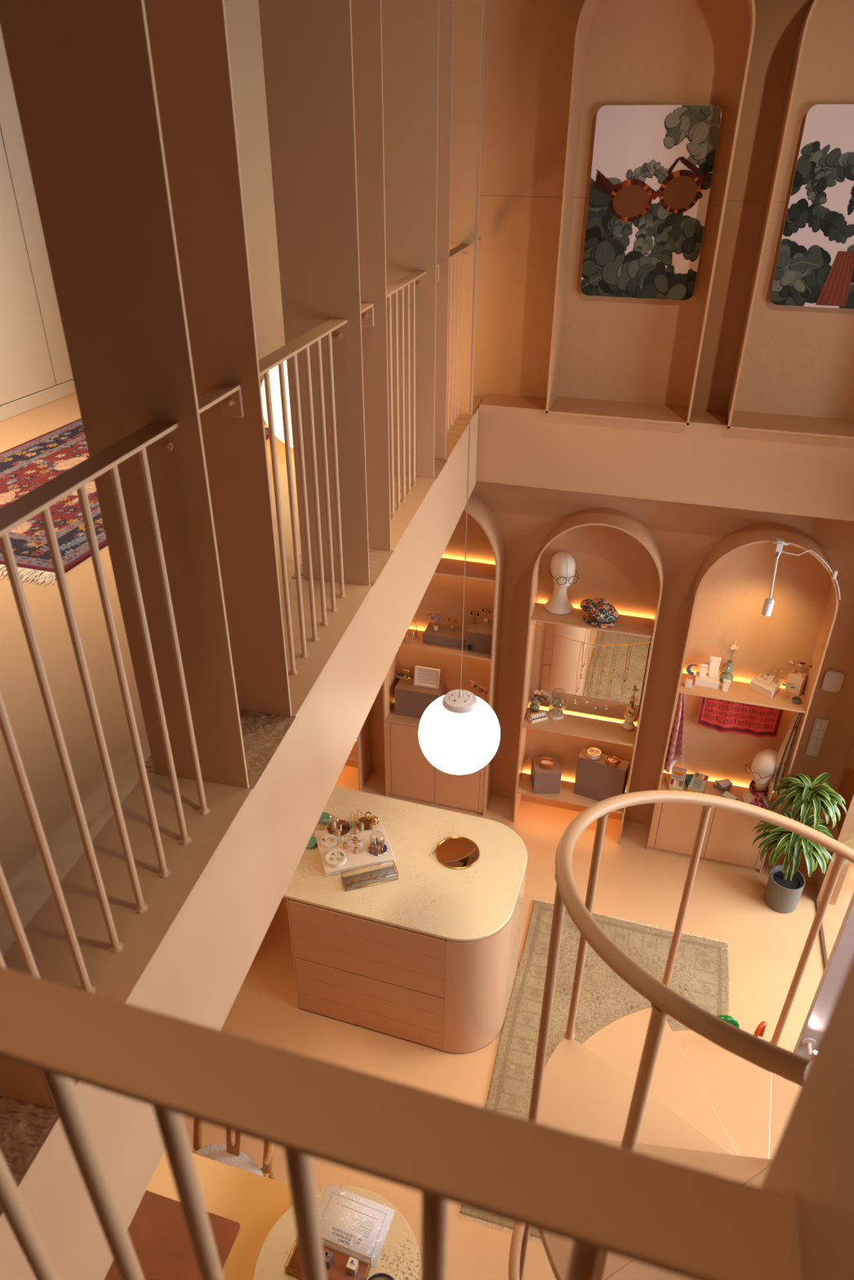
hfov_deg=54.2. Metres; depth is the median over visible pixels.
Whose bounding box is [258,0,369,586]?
steel fin
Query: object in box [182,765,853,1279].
floor
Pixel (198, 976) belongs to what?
beam
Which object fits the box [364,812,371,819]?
earring
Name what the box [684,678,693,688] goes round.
plinth
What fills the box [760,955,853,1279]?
wall
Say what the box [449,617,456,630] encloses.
stand
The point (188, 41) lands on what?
column
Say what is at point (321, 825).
stand
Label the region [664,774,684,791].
box
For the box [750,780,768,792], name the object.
necklace
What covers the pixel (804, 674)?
stand
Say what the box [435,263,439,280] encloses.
stub
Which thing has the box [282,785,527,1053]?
counter
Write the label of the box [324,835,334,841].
bracelet
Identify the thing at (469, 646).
necklace
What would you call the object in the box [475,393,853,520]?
beam
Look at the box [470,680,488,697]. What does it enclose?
stand
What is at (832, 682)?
wall sensor
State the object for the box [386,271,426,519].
gallery railing
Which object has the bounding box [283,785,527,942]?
countertop
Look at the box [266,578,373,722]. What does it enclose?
ledge
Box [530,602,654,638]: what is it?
shelf
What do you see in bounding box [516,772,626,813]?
shelf
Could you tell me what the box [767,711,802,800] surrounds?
patterned scarf
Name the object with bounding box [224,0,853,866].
wall
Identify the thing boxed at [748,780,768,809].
scarf
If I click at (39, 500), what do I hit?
gallery railing
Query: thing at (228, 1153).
oak chair
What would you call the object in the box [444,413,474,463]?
plate
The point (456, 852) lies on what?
mirror
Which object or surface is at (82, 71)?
column
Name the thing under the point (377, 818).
earring
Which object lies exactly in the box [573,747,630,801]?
plinth
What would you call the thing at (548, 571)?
eyeglasses
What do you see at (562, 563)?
head
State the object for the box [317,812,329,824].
bowl
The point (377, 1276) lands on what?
dish
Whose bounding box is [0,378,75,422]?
baseboard
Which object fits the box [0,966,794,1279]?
railing
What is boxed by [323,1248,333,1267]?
block
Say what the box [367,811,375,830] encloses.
stand
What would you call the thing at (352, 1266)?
block
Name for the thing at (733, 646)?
dried flower
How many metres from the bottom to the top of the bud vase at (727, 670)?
0.146 m
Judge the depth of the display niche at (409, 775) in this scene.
6.19 m
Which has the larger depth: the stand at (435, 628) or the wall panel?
the stand at (435, 628)
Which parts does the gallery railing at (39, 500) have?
handrail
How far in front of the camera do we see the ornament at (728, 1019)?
3.63 m
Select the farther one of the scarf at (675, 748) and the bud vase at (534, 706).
the bud vase at (534, 706)
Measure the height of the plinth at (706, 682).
0.049 m
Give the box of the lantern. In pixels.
[261,360,293,447]
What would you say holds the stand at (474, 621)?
on the display niche at (409, 775)
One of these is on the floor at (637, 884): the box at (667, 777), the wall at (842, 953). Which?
the wall at (842, 953)
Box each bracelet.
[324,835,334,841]
[368,840,386,854]
[791,696,801,704]
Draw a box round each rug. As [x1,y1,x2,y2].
[0,417,269,585]
[459,898,728,1244]
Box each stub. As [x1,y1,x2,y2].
[196,383,244,417]
[360,302,373,326]
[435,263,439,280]
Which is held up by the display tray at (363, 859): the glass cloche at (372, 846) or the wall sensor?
the glass cloche at (372, 846)
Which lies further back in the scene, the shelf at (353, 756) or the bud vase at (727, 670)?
the shelf at (353, 756)
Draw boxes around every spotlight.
[760,537,839,616]
[801,1037,816,1059]
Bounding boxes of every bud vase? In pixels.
[528,694,539,711]
[622,711,634,730]
[719,659,733,682]
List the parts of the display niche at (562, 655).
mirror panel, floral cap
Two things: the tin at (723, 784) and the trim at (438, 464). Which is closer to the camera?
the trim at (438, 464)
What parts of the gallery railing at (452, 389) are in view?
handrail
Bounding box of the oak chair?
[191,1119,275,1180]
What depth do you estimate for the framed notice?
6.10 m
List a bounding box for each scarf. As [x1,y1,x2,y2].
[663,693,684,773]
[695,696,783,737]
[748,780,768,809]
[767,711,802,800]
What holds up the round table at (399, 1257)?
on the floor at (637, 884)
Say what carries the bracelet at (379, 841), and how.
on the glass cloche at (372, 846)
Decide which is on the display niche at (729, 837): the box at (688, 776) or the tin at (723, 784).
the box at (688, 776)
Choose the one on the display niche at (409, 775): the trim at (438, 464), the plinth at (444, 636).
the plinth at (444, 636)
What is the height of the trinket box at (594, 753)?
0.095 m
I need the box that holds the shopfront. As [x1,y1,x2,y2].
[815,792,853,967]
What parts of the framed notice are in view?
frame rail, frame rail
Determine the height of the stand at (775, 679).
0.102 m
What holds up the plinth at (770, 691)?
on the display niche at (729, 837)
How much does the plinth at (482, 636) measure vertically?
0.154 m
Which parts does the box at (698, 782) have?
drawer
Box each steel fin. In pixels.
[0,951,54,1108]
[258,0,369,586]
[351,0,391,551]
[381,0,439,478]
[434,0,453,459]
[448,0,486,414]
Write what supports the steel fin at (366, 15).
on the plate at (405, 518)
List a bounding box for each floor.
[0,378,481,837]
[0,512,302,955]
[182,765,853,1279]
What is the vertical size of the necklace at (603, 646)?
0.507 m
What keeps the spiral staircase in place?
on the floor at (637, 884)
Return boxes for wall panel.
[834,767,853,833]
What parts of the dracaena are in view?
crown, stem, crown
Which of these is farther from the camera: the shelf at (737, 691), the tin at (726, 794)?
the tin at (726, 794)
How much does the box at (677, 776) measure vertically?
0.043 m
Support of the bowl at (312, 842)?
on the counter at (428, 955)
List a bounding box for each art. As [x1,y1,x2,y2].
[671,766,686,780]
[688,776,706,792]
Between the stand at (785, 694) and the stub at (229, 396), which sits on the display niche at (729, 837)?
the stand at (785, 694)
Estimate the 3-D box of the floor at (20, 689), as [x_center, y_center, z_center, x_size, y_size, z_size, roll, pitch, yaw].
[-1.306,-0.276,3.432,2.761,0.430,4.746,9,32,14]
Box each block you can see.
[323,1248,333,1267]
[346,1257,358,1275]
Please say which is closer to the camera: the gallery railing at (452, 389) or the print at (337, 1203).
the print at (337, 1203)
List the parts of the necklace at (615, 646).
chain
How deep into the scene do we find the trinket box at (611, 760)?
5.89 m
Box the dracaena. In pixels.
[751,772,846,913]
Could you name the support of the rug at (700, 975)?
on the floor at (637, 884)
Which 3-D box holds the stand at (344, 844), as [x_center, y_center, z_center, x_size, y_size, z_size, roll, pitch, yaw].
[-0.459,1.130,4.676,0.048,0.091,0.027,9,32,14]
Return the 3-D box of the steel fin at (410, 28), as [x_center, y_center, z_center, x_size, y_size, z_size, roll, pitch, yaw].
[-0.075,-2.104,2.943,0.235,3.194,0.020,7,31,10]
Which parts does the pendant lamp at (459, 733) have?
globe, cord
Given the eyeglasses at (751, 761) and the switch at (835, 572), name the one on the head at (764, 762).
the eyeglasses at (751, 761)
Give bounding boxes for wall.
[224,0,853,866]
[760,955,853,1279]
[782,892,853,1085]
[814,736,853,905]
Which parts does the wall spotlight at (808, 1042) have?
arm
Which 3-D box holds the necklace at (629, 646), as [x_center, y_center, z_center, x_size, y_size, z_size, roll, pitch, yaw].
[1.307,0.241,5.509,0.027,0.488,0.015,9,32,14]
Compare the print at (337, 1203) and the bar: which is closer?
the print at (337, 1203)
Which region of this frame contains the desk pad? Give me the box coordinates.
[104,1190,239,1279]
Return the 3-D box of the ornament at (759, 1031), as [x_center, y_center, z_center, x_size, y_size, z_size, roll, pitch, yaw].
[1.244,1.465,3.125,0.069,0.093,0.017,-24,38,-34]
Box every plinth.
[394,677,445,718]
[422,622,466,648]
[464,617,493,654]
[529,756,561,793]
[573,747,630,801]
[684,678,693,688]
[693,671,719,688]
[748,675,782,698]
[784,671,807,696]
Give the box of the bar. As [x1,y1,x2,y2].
[533,622,650,645]
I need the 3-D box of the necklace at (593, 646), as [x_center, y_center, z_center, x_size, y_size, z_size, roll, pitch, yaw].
[1.092,0.229,5.576,0.027,0.469,0.015,9,32,14]
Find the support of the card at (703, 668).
on the display niche at (729, 837)
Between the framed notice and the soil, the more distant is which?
the framed notice
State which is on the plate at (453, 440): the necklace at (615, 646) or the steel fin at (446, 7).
the steel fin at (446, 7)
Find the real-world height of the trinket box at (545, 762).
0.086 m
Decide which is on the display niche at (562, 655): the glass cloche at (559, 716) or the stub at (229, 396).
the glass cloche at (559, 716)
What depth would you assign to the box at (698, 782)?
5.79 m
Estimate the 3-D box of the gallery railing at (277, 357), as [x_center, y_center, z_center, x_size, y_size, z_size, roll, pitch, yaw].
[-0.335,-0.365,2.304,0.050,0.859,0.760,7,31,10]
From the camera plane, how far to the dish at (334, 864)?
4.60 m
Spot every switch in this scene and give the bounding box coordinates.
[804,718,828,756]
[831,569,837,578]
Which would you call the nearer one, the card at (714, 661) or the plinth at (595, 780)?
the card at (714, 661)
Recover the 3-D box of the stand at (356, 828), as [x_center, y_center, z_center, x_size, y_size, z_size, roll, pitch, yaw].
[-0.407,1.074,4.784,0.060,0.076,0.027,9,32,14]
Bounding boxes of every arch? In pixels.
[545,0,755,425]
[726,0,853,439]
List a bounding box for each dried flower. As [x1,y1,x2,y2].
[533,689,541,697]
[626,694,639,713]
[729,641,738,661]
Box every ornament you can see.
[686,664,697,679]
[716,1014,739,1028]
[753,1021,766,1037]
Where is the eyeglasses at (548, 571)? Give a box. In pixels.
[547,570,578,584]
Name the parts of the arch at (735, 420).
arch frame, plate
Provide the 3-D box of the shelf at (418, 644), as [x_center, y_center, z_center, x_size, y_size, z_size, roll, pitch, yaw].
[0.098,0.022,5.833,0.766,0.014,0.231,9,32,14]
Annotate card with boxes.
[698,663,707,677]
[708,655,721,678]
[721,679,730,692]
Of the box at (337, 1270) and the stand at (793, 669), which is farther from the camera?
the stand at (793, 669)
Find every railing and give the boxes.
[0,421,209,993]
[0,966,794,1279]
[258,319,346,675]
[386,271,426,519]
[445,244,470,439]
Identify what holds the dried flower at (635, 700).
in the bud vase at (628, 725)
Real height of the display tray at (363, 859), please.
0.032 m
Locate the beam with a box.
[0,407,478,1279]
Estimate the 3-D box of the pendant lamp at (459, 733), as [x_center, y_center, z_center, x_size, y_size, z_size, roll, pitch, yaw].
[0.148,-1.271,2.562,0.350,4.233,0.350,9,32,14]
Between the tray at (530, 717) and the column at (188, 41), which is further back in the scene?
the tray at (530, 717)
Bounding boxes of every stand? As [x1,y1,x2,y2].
[319,817,324,831]
[329,813,336,831]
[333,819,341,835]
[342,835,349,848]
[350,811,358,827]
[350,833,357,844]
[350,839,360,854]
[351,822,360,833]
[357,809,364,831]
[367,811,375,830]
[375,836,380,851]
[430,611,435,626]
[431,614,439,631]
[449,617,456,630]
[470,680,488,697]
[472,610,478,623]
[482,607,490,622]
[773,666,782,683]
[782,681,792,698]
[791,657,801,673]
[801,659,812,678]
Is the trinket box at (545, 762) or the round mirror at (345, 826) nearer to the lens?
the round mirror at (345, 826)
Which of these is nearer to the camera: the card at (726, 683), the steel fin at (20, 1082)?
the steel fin at (20, 1082)
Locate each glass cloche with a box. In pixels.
[367,830,386,856]
[402,618,417,642]
[547,696,564,719]
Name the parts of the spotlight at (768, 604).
stem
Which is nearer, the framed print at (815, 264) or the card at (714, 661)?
the framed print at (815, 264)
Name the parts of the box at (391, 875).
glass pane, glass pane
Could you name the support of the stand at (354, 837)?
on the display tray at (363, 859)
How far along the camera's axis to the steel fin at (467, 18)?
4.02 m
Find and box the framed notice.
[413,665,440,688]
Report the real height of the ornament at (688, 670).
0.122 m
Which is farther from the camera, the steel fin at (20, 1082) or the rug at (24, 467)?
the rug at (24, 467)
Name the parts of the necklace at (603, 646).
chain, chain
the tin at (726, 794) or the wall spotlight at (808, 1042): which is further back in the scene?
the tin at (726, 794)
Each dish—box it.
[320,834,337,848]
[324,848,346,867]
[366,1271,395,1279]
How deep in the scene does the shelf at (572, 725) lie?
5.82 m
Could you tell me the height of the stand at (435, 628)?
0.112 m
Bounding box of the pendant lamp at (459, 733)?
[417,0,500,774]
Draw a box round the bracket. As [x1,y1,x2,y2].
[477,237,480,253]
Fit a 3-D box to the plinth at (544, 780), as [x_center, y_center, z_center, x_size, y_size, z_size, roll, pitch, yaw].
[0.875,0.997,6.162,0.192,0.194,0.190,0,31,-1]
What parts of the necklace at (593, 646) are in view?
chain, chain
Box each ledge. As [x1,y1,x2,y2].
[0,772,253,1108]
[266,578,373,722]
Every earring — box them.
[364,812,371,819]
[372,816,379,823]
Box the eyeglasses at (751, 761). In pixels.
[744,760,777,780]
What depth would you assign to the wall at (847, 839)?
5.50 m
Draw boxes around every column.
[0,0,248,787]
[143,0,292,717]
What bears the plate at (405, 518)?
on the floor at (20, 689)
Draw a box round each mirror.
[327,819,350,835]
[356,816,375,830]
[430,835,479,869]
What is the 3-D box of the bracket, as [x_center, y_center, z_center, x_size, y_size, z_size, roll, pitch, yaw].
[0.231,-2.051,4.376,0.050,0.073,0.355,7,31,10]
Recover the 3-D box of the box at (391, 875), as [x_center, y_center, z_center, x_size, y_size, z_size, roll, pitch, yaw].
[-0.311,1.278,4.529,0.295,0.050,0.095,-9,32,-15]
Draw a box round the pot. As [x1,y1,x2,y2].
[763,864,804,913]
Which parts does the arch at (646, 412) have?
plate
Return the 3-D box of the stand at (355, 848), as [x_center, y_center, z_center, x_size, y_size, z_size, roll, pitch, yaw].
[-0.395,1.147,4.643,0.062,0.095,0.027,9,32,14]
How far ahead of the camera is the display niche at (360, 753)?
6.54 m
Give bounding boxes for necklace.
[467,629,473,650]
[573,641,583,703]
[586,644,595,703]
[594,645,604,708]
[604,645,616,710]
[619,645,631,706]
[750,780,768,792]
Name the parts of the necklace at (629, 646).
chain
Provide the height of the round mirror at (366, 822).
0.003 m
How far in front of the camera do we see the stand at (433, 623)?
5.87 m
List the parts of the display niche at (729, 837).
cabinet door, cabinet door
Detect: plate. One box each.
[389,475,435,555]
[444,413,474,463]
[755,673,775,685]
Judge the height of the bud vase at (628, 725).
0.134 m
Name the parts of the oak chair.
leg, seat frame, rail, leg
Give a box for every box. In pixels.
[284,1237,371,1279]
[341,860,398,891]
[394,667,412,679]
[539,756,554,768]
[586,747,601,759]
[604,755,620,766]
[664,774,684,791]
[669,765,686,789]
[684,773,703,793]
[686,771,708,793]
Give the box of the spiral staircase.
[508,790,853,1279]
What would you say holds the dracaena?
on the floor at (637, 884)
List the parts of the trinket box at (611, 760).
lid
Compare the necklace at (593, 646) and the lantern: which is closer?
the lantern
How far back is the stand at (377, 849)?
4.66 m
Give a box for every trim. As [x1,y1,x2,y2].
[144,710,293,786]
[291,548,392,585]
[434,458,446,478]
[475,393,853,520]
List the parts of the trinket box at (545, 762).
lid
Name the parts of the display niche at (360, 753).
arch frame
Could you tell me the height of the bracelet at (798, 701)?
0.024 m
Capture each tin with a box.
[713,779,728,791]
[715,778,732,789]
[720,791,737,800]
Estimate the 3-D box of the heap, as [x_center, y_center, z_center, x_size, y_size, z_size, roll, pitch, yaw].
[-0.162,0.251,6.247,0.102,0.026,0.093,9,32,14]
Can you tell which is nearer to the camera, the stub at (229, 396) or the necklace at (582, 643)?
the stub at (229, 396)
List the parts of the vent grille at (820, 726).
blank plate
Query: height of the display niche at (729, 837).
2.490 m
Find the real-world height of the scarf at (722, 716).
0.371 m
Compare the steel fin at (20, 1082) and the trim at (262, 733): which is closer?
the steel fin at (20, 1082)
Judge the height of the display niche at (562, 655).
2.470 m
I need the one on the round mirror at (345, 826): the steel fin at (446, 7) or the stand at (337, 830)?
the stand at (337, 830)
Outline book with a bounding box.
[318,1183,395,1267]
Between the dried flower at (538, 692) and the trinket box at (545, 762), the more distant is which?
the trinket box at (545, 762)
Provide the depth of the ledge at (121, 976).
1.67 m
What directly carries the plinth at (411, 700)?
on the display niche at (409, 775)
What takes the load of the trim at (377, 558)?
on the trim
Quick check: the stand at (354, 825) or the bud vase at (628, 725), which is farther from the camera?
the bud vase at (628, 725)
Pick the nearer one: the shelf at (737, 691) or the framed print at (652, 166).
the framed print at (652, 166)
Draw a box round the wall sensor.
[821,670,844,692]
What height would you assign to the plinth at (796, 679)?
0.124 m
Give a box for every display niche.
[346,713,371,791]
[382,492,506,816]
[512,507,664,844]
[646,523,838,873]
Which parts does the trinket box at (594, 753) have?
lid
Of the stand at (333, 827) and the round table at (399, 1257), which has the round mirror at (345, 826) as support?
the stand at (333, 827)
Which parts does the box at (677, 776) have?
drawer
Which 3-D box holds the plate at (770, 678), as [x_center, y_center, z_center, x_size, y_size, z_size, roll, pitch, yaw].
[2.177,0.245,5.380,0.096,0.011,0.134,23,37,32]
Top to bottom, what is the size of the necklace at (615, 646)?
0.509 m
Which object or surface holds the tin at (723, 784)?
on the tin at (715, 786)
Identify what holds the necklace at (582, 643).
hanging from the bar
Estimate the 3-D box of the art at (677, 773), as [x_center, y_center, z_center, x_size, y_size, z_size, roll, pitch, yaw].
[1.770,0.938,5.876,0.090,0.012,0.117,11,32,18]
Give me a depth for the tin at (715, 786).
5.82 m
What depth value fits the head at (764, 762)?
5.52 m
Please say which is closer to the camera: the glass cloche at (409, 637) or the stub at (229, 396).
the stub at (229, 396)
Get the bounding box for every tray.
[314,817,395,876]
[526,711,548,723]
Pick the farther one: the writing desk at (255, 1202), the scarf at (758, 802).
the scarf at (758, 802)
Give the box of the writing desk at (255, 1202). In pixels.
[146,1151,292,1279]
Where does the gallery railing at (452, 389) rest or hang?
on the plate at (453, 440)
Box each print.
[337,1203,377,1237]
[417,669,433,684]
[580,104,721,300]
[769,104,853,308]
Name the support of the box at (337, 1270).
on the round table at (399, 1257)
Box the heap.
[397,672,409,677]
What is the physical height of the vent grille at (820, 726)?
0.298 m
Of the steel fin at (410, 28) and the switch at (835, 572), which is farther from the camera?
the switch at (835, 572)
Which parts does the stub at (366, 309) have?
handrail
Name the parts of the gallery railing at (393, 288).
handrail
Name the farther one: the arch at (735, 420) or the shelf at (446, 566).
the shelf at (446, 566)
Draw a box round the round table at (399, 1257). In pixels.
[252,1186,421,1279]
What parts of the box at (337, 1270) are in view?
glass pane, glass pane, glass pane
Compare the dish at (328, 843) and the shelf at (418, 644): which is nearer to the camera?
the dish at (328, 843)
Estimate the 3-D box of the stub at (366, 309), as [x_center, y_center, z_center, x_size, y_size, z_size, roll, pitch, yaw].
[-0.223,-0.968,2.548,0.050,0.070,0.284,7,31,10]
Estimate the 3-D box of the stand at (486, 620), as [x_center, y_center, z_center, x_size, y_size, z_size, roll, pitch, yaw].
[0.407,-0.171,5.740,0.027,0.104,0.050,-24,39,-35]
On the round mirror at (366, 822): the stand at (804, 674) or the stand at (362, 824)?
the stand at (362, 824)
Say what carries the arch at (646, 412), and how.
attached to the wall at (797, 360)
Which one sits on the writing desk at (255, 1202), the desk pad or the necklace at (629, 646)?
the desk pad
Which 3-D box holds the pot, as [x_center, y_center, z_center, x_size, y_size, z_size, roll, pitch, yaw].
[2.388,1.671,5.595,0.220,0.232,0.220,9,32,14]
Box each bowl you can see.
[306,835,316,848]
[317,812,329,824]
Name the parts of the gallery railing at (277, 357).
handrail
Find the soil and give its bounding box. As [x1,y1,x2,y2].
[0,1097,57,1212]
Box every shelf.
[346,740,357,761]
[400,628,491,661]
[433,557,495,582]
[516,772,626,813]
[522,706,636,746]
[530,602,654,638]
[678,672,805,713]
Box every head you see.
[544,551,575,614]
[742,749,778,808]
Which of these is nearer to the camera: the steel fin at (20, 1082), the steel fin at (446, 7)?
the steel fin at (20, 1082)
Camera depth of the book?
3.26 m
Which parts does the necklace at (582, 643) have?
chain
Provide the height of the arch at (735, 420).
2.073 m
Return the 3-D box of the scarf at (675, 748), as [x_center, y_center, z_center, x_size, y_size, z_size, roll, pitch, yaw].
[1.691,0.627,5.591,0.136,0.720,0.077,18,35,27]
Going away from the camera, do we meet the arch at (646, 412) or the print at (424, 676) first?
the arch at (646, 412)
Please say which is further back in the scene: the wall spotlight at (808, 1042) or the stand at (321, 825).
the stand at (321, 825)
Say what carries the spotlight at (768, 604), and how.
attached to the display niche at (729, 837)
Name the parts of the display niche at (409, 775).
cabinet door, cabinet door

